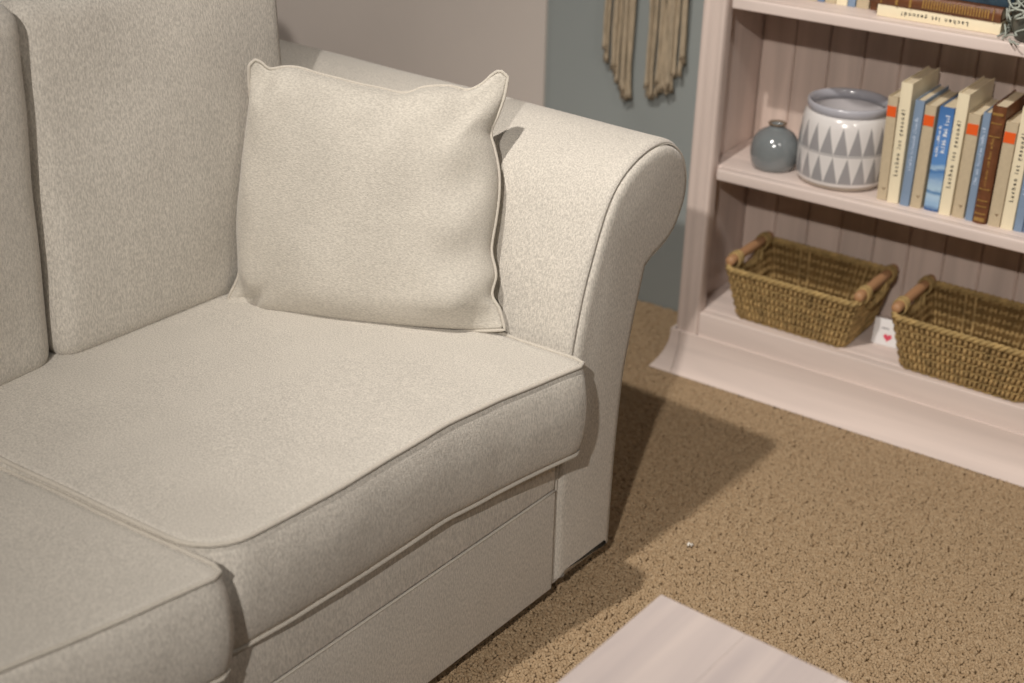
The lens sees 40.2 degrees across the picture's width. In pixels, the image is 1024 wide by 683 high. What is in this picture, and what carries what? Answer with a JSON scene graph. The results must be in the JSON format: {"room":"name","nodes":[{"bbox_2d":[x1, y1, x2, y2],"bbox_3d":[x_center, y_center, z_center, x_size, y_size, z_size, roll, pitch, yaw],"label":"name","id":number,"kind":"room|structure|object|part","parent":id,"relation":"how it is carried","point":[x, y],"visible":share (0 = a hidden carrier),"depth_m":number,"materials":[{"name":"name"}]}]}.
{"room":"living room","nodes":[
{"label":"living room","id":0,"kind":"room"},
{"bbox_2d":[276,0,703,310],"bbox_3d":[0.683,-1.160,2.277,6.200,2.800,0.126,18,31,30],"label":"wall","id":1,"kind":"structure","parent":0,"point":[461,42],"depth_m":2.97,"materials":[{"name":"grey paint"}]},
{"bbox_2d":[601,0,688,100],"bbox_3d":[0.261,-0.789,2.674,0.310,0.695,0.022,18,31,30],"label":"macrame hanging","id":2,"kind":"object","parent":1,"relation":"hanging from","point":[669,19],"visible":1,"depth_m":2.77,"materials":[{"name":"fabric"}]},
{"bbox_3d":[0.193,-0.848,2.690,0.010,0.590,0.012,-15,31,-29],"label":"cord","id":3,"kind":"part","parent":2,"relation":"part of","materials":[{"name":"fabric"}]},
{"bbox_3d":[0.196,-0.842,2.702,0.010,0.611,0.011,-15,31,-29],"label":"cord","id":4,"kind":"part","parent":2,"relation":"part of","materials":[{"name":"fabric"}]},
{"bbox_3d":[0.199,-0.838,2.701,0.015,0.617,0.011,18,31,30],"label":"cord","id":5,"kind":"part","parent":2,"relation":"part of","materials":[{"name":"fabric"}]},
{"bbox_3d":[0.210,-0.829,2.698,0.011,0.630,0.010,7,27,11],"label":"cord","id":6,"kind":"part","parent":2,"relation":"part of","materials":[{"name":"fabric"}]},
{"bbox_3d":[0.211,-0.827,2.687,0.011,0.625,0.010,7,27,10],"label":"cord","id":7,"kind":"part","parent":2,"relation":"part of","materials":[{"name":"fabric"}]},
{"bbox_3d":[0.216,-0.824,2.696,0.011,0.638,0.010,7,27,11],"label":"cord","id":8,"kind":"part","parent":2,"relation":"part of","materials":[{"name":"fabric"}]},
{"bbox_3d":[0.220,-0.815,2.700,0.013,0.657,0.011,18,31,30],"label":"cord","id":9,"kind":"part","parent":2,"relation":"part of","materials":[{"name":"fabric"}]},
{"bbox_3d":[0.227,-0.807,2.694,0.012,0.666,0.011,7,27,10],"label":"cord","id":10,"kind":"part","parent":2,"relation":"part of","materials":[{"name":"fabric"}]},
{"bbox_3d":[0.231,-0.800,2.688,0.012,0.671,0.010,7,27,10],"label":"cord","id":11,"kind":"part","parent":2,"relation":"part of","materials":[{"name":"fabric"}]},
{"bbox_3d":[0.232,-0.798,2.696,0.012,0.682,0.011,18,31,30],"label":"cord","id":12,"kind":"part","parent":2,"relation":"part of","materials":[{"name":"fabric"}]},
{"bbox_3d":[0.238,-0.794,2.692,0.010,0.686,0.010,-15,31,-29],"label":"cord","id":13,"kind":"part","parent":2,"relation":"part of","materials":[{"name":"fabric"}]},
{"bbox_3d":[0.244,-0.794,2.688,0.011,0.683,0.010,7,27,10],"label":"cord","id":14,"kind":"part","parent":2,"relation":"part of","materials":[{"name":"fabric"}]},
{"bbox_3d":[0.275,-0.794,2.654,0.010,0.651,0.011,-15,31,-29],"label":"cord","id":15,"kind":"part","parent":2,"relation":"part of","materials":[{"name":"fabric"}]},
{"bbox_3d":[0.280,-0.788,2.665,0.011,0.670,0.011,-15,31,-29],"label":"cord","id":16,"kind":"part","parent":2,"relation":"part of","materials":[{"name":"fabric"}]},
{"bbox_3d":[0.286,-0.785,2.663,0.010,0.674,0.011,-15,31,-29],"label":"cord","id":17,"kind":"part","parent":2,"relation":"part of","materials":[{"name":"fabric"}]},
{"bbox_3d":[0.294,-0.784,2.656,0.010,0.668,0.011,-15,31,-29],"label":"cord","id":18,"kind":"part","parent":2,"relation":"part of","materials":[{"name":"fabric"}]},
{"bbox_3d":[0.296,-0.793,2.641,0.016,0.640,0.011,18,31,30],"label":"cord","id":19,"kind":"part","parent":2,"relation":"part of","materials":[{"name":"fabric"}]},
{"bbox_3d":[0.299,-0.786,2.647,0.011,0.657,0.011,-15,31,-29],"label":"cord","id":20,"kind":"part","parent":2,"relation":"part of","materials":[{"name":"fabric"}]},
{"bbox_3d":[0.306,-0.787,2.643,0.010,0.652,0.010,-15,31,-29],"label":"cord","id":21,"kind":"part","parent":2,"relation":"part of","materials":[{"name":"fabric"}]},
{"bbox_3d":[0.312,-0.783,2.640,0.011,0.655,0.010,7,27,10],"label":"cord","id":22,"kind":"part","parent":2,"relation":"part of","materials":[{"name":"fabric"}]},
{"bbox_3d":[0.315,-0.785,2.627,0.010,0.641,0.011,-15,31,-29],"label":"cord","id":23,"kind":"part","parent":2,"relation":"part of","materials":[{"name":"fabric"}]},
{"bbox_3d":[0.321,-0.783,2.634,0.012,0.650,0.010,7,27,11],"label":"cord","id":24,"kind":"part","parent":2,"relation":"part of","materials":[{"name":"fabric"}]},
{"bbox_3d":[0.326,-0.796,2.624,0.010,0.618,0.011,-15,31,-29],"label":"cord","id":25,"kind":"part","parent":2,"relation":"part of","materials":[{"name":"fabric"}]},
{"bbox_3d":[0.334,-0.794,2.617,0.012,0.615,0.011,7,27,11],"label":"cord","id":26,"kind":"part","parent":2,"relation":"part of","materials":[{"name":"fabric"}]},
{"bbox_3d":[0.338,-0.805,2.603,0.012,0.582,0.010,7,27,10],"label":"cord","id":27,"kind":"part","parent":2,"relation":"part of","materials":[{"name":"fabric"}]},
{"bbox_3d":[0.341,-0.803,2.610,0.012,0.593,0.010,7,27,11],"label":"cord","id":28,"kind":"part","parent":2,"relation":"part of","materials":[{"name":"fabric"}]},
{"bbox_2d":[438,308,1023,682],"bbox_3d":[-0.702,0.895,1.131,6.200,0.094,4.630,18,31,30],"label":"floor","id":29,"kind":"structure","parent":0,"point":[664,308],"depth_m":2.11,"materials":[{"name":"brown carpet"}]},
{"bbox_2d":[0,0,686,682],"bbox_3d":[-0.775,0.103,1.516,0.983,0.968,2.196,21,32,33],"label":"sofa","id":30,"kind":"object","parent":29,"relation":"on","point":[198,484],"visible":0.85,"depth_m":1.76,"materials":[{"name":"beige fabric"}]},
{"bbox_2d":[0,4,48,385],"bbox_3d":[-0.818,-0.144,1.652,0.334,0.504,0.441,21,32,33],"label":"cushion","id":31,"kind":"object","parent":30,"relation":"on","point":[24,171],"depth_m":1.71,"materials":[{"name":"beige fabric"}]},
{"bbox_2d":[0,470,233,682],"bbox_3d":[-0.783,0.283,1.457,0.791,0.134,0.621,21,32,33],"label":"seat cushion","id":32,"kind":"object","parent":30,"relation":"on","point":[98,585],"depth_m":1.42,"materials":[{"name":"beige fabric"}]},
{"bbox_2d":[0,0,281,354],"bbox_3d":[-0.555,-0.293,1.960,0.322,0.492,0.443,21,32,33],"label":"cushion","id":33,"kind":"object","parent":30,"relation":"on","point":[134,112],"depth_m":1.82,"materials":[{"name":"beige fabric"}]},
{"bbox_2d":[0,293,587,649],"bbox_3d":[-0.414,0.084,1.861,0.808,0.143,0.674,21,32,33],"label":"seat cushion","id":34,"kind":"object","parent":30,"relation":"on","point":[245,466],"depth_m":1.68,"materials":[{"name":"beige fabric"}]},
{"bbox_2d":[227,58,509,332],"bbox_3d":[-0.194,-0.202,1.937,0.414,0.359,0.174,7,27,10],"label":"throw pillow","id":35,"kind":"object","parent":30,"relation":"on","point":[358,201],"visible":0.98,"depth_m":1.89,"materials":[{"name":"beige fabric"}]},
{"bbox_3d":[-0.868,0.480,1.571,0.860,0.170,1.902,21,32,33],"label":"rail","id":36,"kind":"part","parent":30,"relation":"part of","materials":[{"name":"beige fabric"}]},
{"bbox_3d":[-0.197,-0.104,2.253,0.896,0.632,0.295,21,32,33],"label":"arm","id":37,"kind":"part","parent":30,"relation":"part of"},
{"bbox_3d":[0.155,0.029,2.007,0.014,0.613,0.276,21,32,33],"label":"arm panel","id":38,"kind":"part","parent":30,"relation":"part of","materials":[{"name":"beige fabric"}]},
{"bbox_2d":[557,595,848,682],"bbox_3d":[0.071,0.696,1.005,0.600,0.402,1.000,21,32,33],"label":"coffee table","id":39,"kind":"object","parent":29,"relation":"on","point":[668,641],"visible":1,"depth_m":1.34,"materials":[{"name":"white wood"}]},
{"bbox_2d":[428,300,1023,682],"bbox_3d":[0.251,0.395,2.058,1.574,0.011,1.815,18,31,30],"label":"carpet","id":40,"kind":"object","parent":29,"relation":"on","point":[722,466],"visible":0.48,"depth_m":2.21,"materials":[{"name":"beige carpet"}]},
{"bbox_2d":[649,0,1023,486],"bbox_3d":[0.814,-0.600,2.189,1.106,1.684,0.257,18,31,30],"label":"bookcase","id":41,"kind":"object","parent":29,"relation":"on","point":[760,61],"visible":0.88,"depth_m":2.55,"materials":[{"name":"white wood"}]},
{"bbox_3d":[0.361,-0.729,2.362,0.047,1.580,0.024,18,31,30],"label":"post","id":42,"kind":"part","parent":41,"relation":"part of","materials":[{"name":"white wood"}]},
{"bbox_3d":[0.415,-0.736,2.467,0.020,1.660,0.198,18,31,30],"label":"panel","id":43,"kind":"part","parent":41,"relation":"part of","materials":[{"name":"white wood"}]},
{"bbox_2d":[750,120,797,172],"bbox_3d":[0.478,-0.358,2.543,0.088,0.084,0.088,18,31,30],"label":"vase","id":44,"kind":"object","parent":41,"relation":"on","point":[773,149],"visible":0.98,"depth_m":2.52,"materials":[{"name":"grey ceramic"}]},
{"bbox_2d":[725,231,898,346],"bbox_3d":[0.558,-0.098,2.632,0.284,0.125,0.201,19,32,31],"label":"basket","id":45,"kind":"object","parent":41,"relation":"on","point":[828,297],"visible":1,"depth_m":2.61,"materials":[{"name":"brown wicker"}]},
{"bbox_2d":[825,0,835,3],"bbox_3d":[0.574,-0.674,2.377,0.019,0.179,0.115,18,31,30],"label":"book","id":46,"kind":"object","parent":41,"relation":"on","point":[826,1],"visible":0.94,"depth_m":2.37,"materials":[{"name":"beige paper"}]},
{"bbox_2d":[796,88,887,191],"bbox_3d":[0.590,-0.358,2.481,0.161,0.146,0.161,18,31,30],"label":"flower pot","id":47,"kind":"object","parent":41,"relation":"on","point":[841,137],"visible":0.88,"depth_m":2.43,"materials":[{"name":"white ceramic"}]},
{"bbox_2d":[836,0,847,5],"bbox_3d":[0.591,-0.680,2.361,0.020,0.205,0.115,18,31,30],"label":"book","id":48,"kind":"object","parent":41,"relation":"on","point":[839,2],"visible":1,"depth_m":2.36,"materials":[{"name":"beige paper"}]},
{"bbox_2d":[848,0,856,6],"bbox_3d":[0.605,-0.665,2.358,0.014,0.182,0.115,18,31,30],"label":"book","id":49,"kind":"object","parent":41,"relation":"on","point":[852,3],"visible":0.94,"depth_m":2.35,"materials":[{"name":"blue paper"}]},
{"bbox_2d":[856,0,870,8],"bbox_3d":[0.621,-0.659,2.349,0.022,0.179,0.115,18,31,30],"label":"book","id":50,"kind":"object","parent":41,"relation":"on","point":[865,4],"visible":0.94,"depth_m":2.34,"materials":[{"name":"beige paper"}]},
{"bbox_3d":[0.816,0.043,2.525,1.005,0.020,0.188,18,31,30],"label":"shelf","id":51,"kind":"part","parent":41,"relation":"part of","materials":[{"name":"white wood"}]},
{"bbox_3d":[0.817,-0.212,2.388,1.005,0.020,0.208,18,31,30],"label":"shelf","id":52,"kind":"part","parent":41,"relation":"part of","materials":[{"name":"white wood"}]},
{"bbox_2d":[870,2,878,10],"bbox_3d":[0.638,-0.660,2.335,0.014,0.195,0.115,18,31,30],"label":"book","id":53,"kind":"object","parent":41,"relation":"on","point":[873,6],"visible":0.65,"depth_m":2.33,"materials":[{"name":"brown leather"}]},
{"bbox_3d":[0.824,-0.491,2.247,1.005,0.020,0.208,18,31,30],"label":"shelf","id":54,"kind":"part","parent":41,"relation":"part of","materials":[{"name":"white wood"}]},
{"bbox_3d":[0.888,-0.638,2.274,1.004,1.639,0.008,18,31,30],"label":"panel","id":55,"kind":"part","parent":41,"relation":"part of","materials":[{"name":"white wood"}]},
{"bbox_2d":[871,316,896,348],"bbox_3d":[0.684,-0.017,2.559,0.048,0.049,0.009,16,30,27],"label":"card","id":56,"kind":"object","parent":41,"relation":"on","point":[883,332],"visible":0.84,"depth_m":2.56,"materials":[{"name":"white paper"}]},
{"bbox_2d":[876,89,900,199],"bbox_3d":[0.671,-0.348,2.424,0.018,0.182,0.118,17,30,31],"label":"book","id":57,"kind":"object","parent":41,"relation":"on","point":[894,98],"visible":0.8,"depth_m":2.38,"materials":[{"name":"beige paper"}]},
{"bbox_2d":[887,66,939,203],"bbox_3d":[0.690,-0.356,2.409,0.020,0.210,0.128,17,31,31],"label":"book","id":58,"kind":"object","parent":41,"relation":"on","point":[925,80],"visible":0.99,"depth_m":2.36,"materials":[{"name":"beige paper"}]},
{"bbox_2d":[900,84,948,205],"bbox_3d":[0.706,-0.336,2.400,0.016,0.185,0.118,18,31,30],"label":"book","id":59,"kind":"object","parent":41,"relation":"on","point":[920,104],"visible":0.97,"depth_m":2.36,"materials":[{"name":"blue paper"}]},
{"bbox_2d":[910,89,959,208],"bbox_3d":[0.723,-0.329,2.393,0.019,0.179,0.118,18,31,30],"label":"book","id":60,"kind":"object","parent":41,"relation":"on","point":[932,109],"visible":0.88,"depth_m":2.35,"materials":[{"name":"beige paper"}]},
{"bbox_2d":[924,94,958,211],"bbox_3d":[0.744,-0.323,2.378,0.025,0.181,0.112,18,31,30],"label":"book","id":61,"kind":"object","parent":41,"relation":"on","point":[948,109],"visible":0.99,"depth_m":2.33,"materials":[{"name":"blue paper"}]},
{"bbox_2d":[877,4,1007,34],"bbox_3d":[0.720,-0.541,2.296,0.203,0.020,0.130,18,31,30],"label":"book","id":62,"kind":"object","parent":41,"relation":"on","point":[934,18],"visible":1,"depth_m":2.25,"materials":[{"name":"beige paper"}]},
{"bbox_2d":[869,0,1011,22],"bbox_3d":[0.712,-0.560,2.287,0.217,0.022,0.132,19,31,31],"label":"book","id":63,"kind":"object","parent":62,"relation":"on","point":[960,8],"visible":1,"depth_m":2.22,"materials":[{"name":"brown leather"}]},
{"bbox_2d":[963,0,1014,7],"bbox_3d":[0.750,-0.574,2.264,0.190,0.024,0.120,20,32,32],"label":"book","id":64,"kind":"object","parent":63,"relation":"on","point":[1002,3],"visible":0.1,"depth_m":2.20,"materials":[{"name":"blue paper"}]},
{"bbox_2d":[891,274,1023,401],"bbox_3d":[0.821,-0.005,2.460,0.284,0.125,0.201,19,32,31],"label":"basket","id":65,"kind":"object","parent":41,"relation":"on","point":[966,337],"visible":1,"depth_m":2.45,"materials":[{"name":"brown wicker"}]},
{"bbox_2d":[938,76,994,215],"bbox_3d":[0.767,-0.330,2.362,0.020,0.210,0.128,18,31,30],"label":"book","id":66,"kind":"object","parent":41,"relation":"on","point":[980,91],"visible":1,"depth_m":2.32,"materials":[{"name":"beige paper"}]},
{"bbox_2d":[952,97,999,218],"bbox_3d":[0.783,-0.309,2.356,0.020,0.179,0.118,18,31,30],"label":"book","id":67,"kind":"object","parent":41,"relation":"on","point":[975,118],"visible":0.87,"depth_m":2.31,"materials":[{"name":"beige paper"}]},
{"bbox_2d":[965,96,1005,220],"bbox_3d":[0.798,-0.306,2.343,0.013,0.186,0.118,18,31,30],"label":"book","id":68,"kind":"object","parent":41,"relation":"on","point":[986,120],"visible":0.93,"depth_m":2.30,"materials":[{"name":"blue paper"}]},
{"bbox_2d":[972,89,1023,224],"bbox_3d":[0.812,-0.306,2.328,0.022,0.200,0.120,18,31,30],"label":"book","id":69,"kind":"object","parent":41,"relation":"on","point":[1010,105],"visible":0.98,"depth_m":2.28,"materials":[{"name":"brown leather"}]},
{"bbox_2d":[987,109,1022,226],"bbox_3d":[0.832,-0.291,2.324,0.020,0.178,0.118,18,31,30],"label":"book","id":70,"kind":"object","parent":41,"relation":"on","point":[1013,124],"visible":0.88,"depth_m":2.28,"materials":[{"name":"beige paper"}]},
{"bbox_2d":[997,0,1023,44],"bbox_3d":[0.831,-0.538,2.148,0.140,0.152,0.139,18,31,30],"label":"plant","id":71,"kind":"object","parent":41,"relation":"on","point":[1016,21],"visible":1,"depth_m":2.16,"materials":[{"name":"grey plant"}]},
{"bbox_3d":[0.827,-0.524,2.155,0.104,0.120,0.104,18,31,30],"label":"glass","id":72,"kind":"part","parent":71,"relation":"part of","materials":[{"name":"glass"}]},
{"bbox_2d":[1000,106,1023,230],"bbox_3d":[0.853,-0.300,2.310,0.020,0.207,0.128,18,31,30],"label":"book","id":73,"kind":"object","parent":41,"relation":"on","point":[1017,171],"visible":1,"depth_m":2.27,"materials":[{"name":"beige paper"}]},
{"bbox_2d":[1013,178,1023,231],"bbox_3d":[0.866,-0.285,2.304,0.014,0.186,0.118,18,31,30],"label":"book","id":74,"kind":"object","parent":41,"relation":"on","point":[1019,221],"visible":1,"depth_m":2.29,"materials":[{"name":"blue paper"}]}
]}

